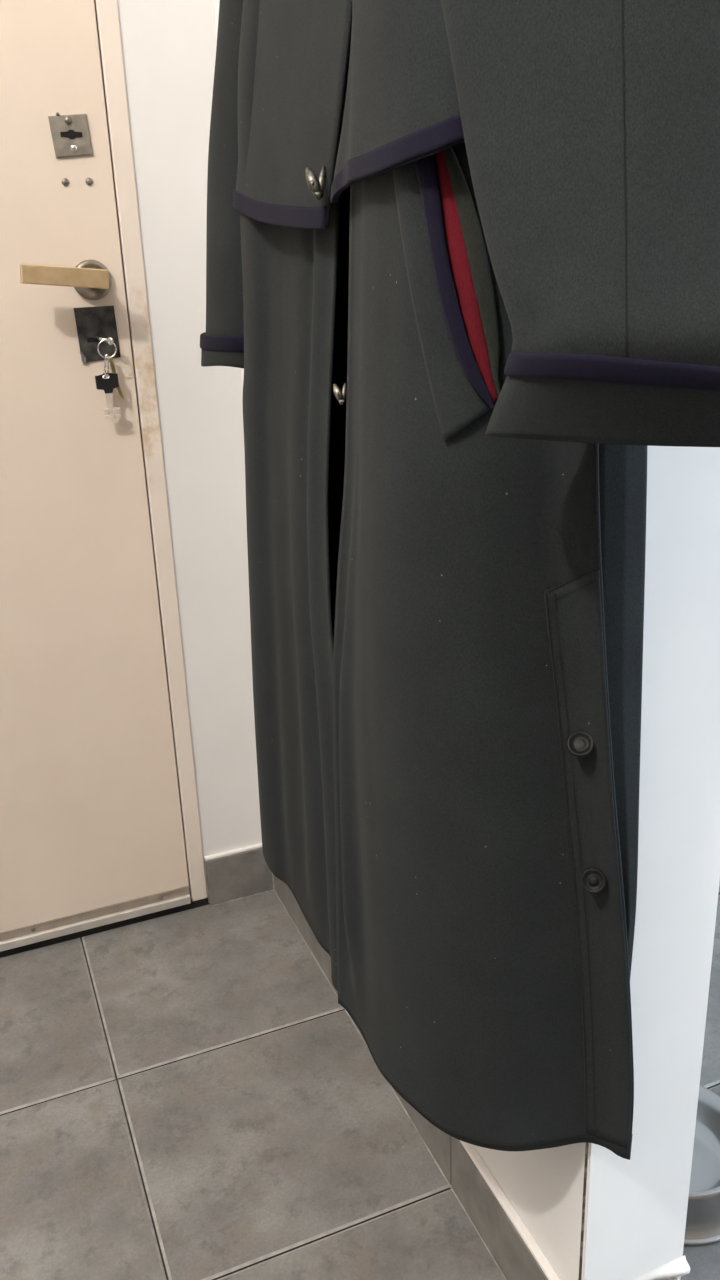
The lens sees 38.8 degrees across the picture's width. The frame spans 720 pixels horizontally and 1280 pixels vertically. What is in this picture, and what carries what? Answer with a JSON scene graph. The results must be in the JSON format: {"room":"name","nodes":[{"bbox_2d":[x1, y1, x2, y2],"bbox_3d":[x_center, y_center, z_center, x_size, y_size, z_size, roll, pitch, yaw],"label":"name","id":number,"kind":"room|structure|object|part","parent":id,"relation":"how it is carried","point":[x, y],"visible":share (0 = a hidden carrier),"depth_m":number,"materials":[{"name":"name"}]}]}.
{"room":"entrance hallway","nodes":[
{"label":"entrance hallway","id":0,"kind":"room"},
{"bbox_2d":[117,0,261,900],"bbox_3d":[0.344,-1.000,1.551,5.000,2.800,0.100,-10,21,-20],"label":"wall","id":1,"kind":"structure","parent":0,"point":[169,46],"depth_m":1.48,"materials":[{"name":"white paint"}]},
{"bbox_2d":[0,0,190,951],"bbox_3d":[-0.708,-0.451,1.208,0.850,2.044,0.099,-10,21,-20],"label":"door","id":2,"kind":"structure","parent":1,"relation":"in","point":[92,836],"depth_m":1.46,"materials":[{"name":"beige paint"}]},
{"bbox_3d":[-0.376,-0.463,1.300,0.109,0.034,0.014,-10,21,-20],"label":"lever","id":3,"kind":"part","parent":2,"relation":"part of","materials":[{"name":"gold metal"}]},
{"bbox_3d":[-0.368,-0.642,1.301,0.050,0.052,0.004,-10,21,-20],"label":"lock plate","id":4,"kind":"part","parent":2,"relation":"part of","materials":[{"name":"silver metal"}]},
{"bbox_3d":[-0.356,-0.479,1.358,0.051,0.051,0.010,-10,21,-20],"label":"handle","id":5,"kind":"part","parent":2,"relation":"part of","materials":[{"name":"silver metal"}]},
{"bbox_3d":[-0.356,-0.415,1.385,0.055,0.072,0.003,-10,21,-20],"label":"lock plate","id":6,"kind":"part","parent":2,"relation":"part of","materials":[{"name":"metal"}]},
{"bbox_2d":[94,337,123,420],"bbox_3d":[-0.343,-0.356,1.394,0.034,0.112,0.023,-2,20,0],"label":"bunch","id":7,"kind":"object","parent":2,"relation":"hanging from","point":[107,382],"visible":1,"depth_m":1.39,"materials":[{"name":"metal"}]},
{"bbox_3d":[-0.342,-0.321,1.404,0.023,0.040,0.005,-10,21,-20],"label":"blade","id":8,"kind":"part","parent":7,"relation":"part of","materials":[{"name":"silver metal"}]},
{"bbox_2d":[0,898,208,957],"bbox_3d":[-0.735,-0.463,1.266,0.916,2.068,0.102,-10,21,-20],"label":"trim","id":9,"kind":"structure","parent":1,"relation":"attached to","point":[194,904],"depth_m":1.67,"materials":[{"name":"black rubber"}]},
{"bbox_2d":[94,0,206,900],"bbox_3d":[-0.734,-0.481,1.254,0.914,2.078,0.094,-10,21,-20],"label":"trim","id":10,"kind":"structure","parent":1,"relation":"attached to","point":[106,11],"depth_m":1.45,"materials":[{"name":"beige paint"}]},
{"bbox_2d":[204,843,272,905],"bbox_3d":[-0.200,0.395,1.733,0.122,0.092,0.011,-10,21,-20],"label":"baseboard","id":11,"kind":"structure","parent":1,"relation":"attached to","point":[241,872],"depth_m":1.72,"materials":[{"name":"grey tile"}]},
{"bbox_2d":[0,883,719,1279],"bbox_3d":[1.075,0.884,0.473,5.200,0.060,3.720,-10,21,-20],"label":"floor","id":12,"kind":"structure","parent":0,"point":[189,1094],"depth_m":1.28,"materials":[{"name":"tile"}]},
{"bbox_2d":[684,1085,719,1245],"bbox_3d":[0.359,0.591,1.185,0.206,0.056,0.206,-10,21,-20],"label":"pet bowl","id":13,"kind":"object","parent":12,"relation":"on","point":[702,1227],"visible":0.19,"depth_m":1.17,"materials":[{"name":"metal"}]},
{"bbox_2d":[688,1085,719,1200],"bbox_3d":[0.359,0.586,1.183,0.179,0.046,0.179,-10,21,-20],"label":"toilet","id":14,"kind":"object","parent":13,"relation":"in","point":[705,1169],"depth_m":1.20,"materials":[{"name":"ceramic"}]},
{"bbox_2d":[214,0,719,1279],"bbox_3d":[0.038,-0.760,0.920,0.120,2.800,0.915,-10,21,-20],"label":"wall","id":15,"kind":"structure","parent":0,"point":[594,1212],"depth_m":0.83,"materials":[{"name":"white paint"}]},
{"bbox_2d":[213,873,689,1279],"bbox_3d":[0.034,0.522,1.351,0.130,0.097,0.935,-13,22,-27],"label":"baseboard","id":16,"kind":"structure","parent":15,"relation":"attached to","point":[504,1234],"depth_m":1.10,"materials":[{"name":"grey tile"}]},
{"bbox_2d":[200,0,719,1159],"bbox_3d":[0.030,-0.207,0.899,0.216,1.225,0.956,-10,21,-20],"label":"overcoat","id":17,"kind":"object","parent":15,"relation":"hanging from","point":[463,256],"visible":1,"depth_m":0.71,"materials":[{"name":"grey fabric"}]},
{"bbox_3d":[-0.041,-0.223,1.053,0.135,1.155,0.378,-10,21,-20],"label":"panel","id":18,"kind":"part","parent":17,"relation":"part of","materials":[{"name":"grey fabric"}]},
{"bbox_3d":[0.056,-0.125,0.736,0.134,1.130,0.321,-17,25,-36],"label":"panel","id":19,"kind":"part","parent":17,"relation":"part of","materials":[{"name":"grey fabric"}]},
{"bbox_3d":[0.020,-0.270,0.905,0.109,0.970,0.675,-10,21,-20],"label":"panel","id":20,"kind":"part","parent":17,"relation":"part of","materials":[{"name":"grey fabric"}]}
]}

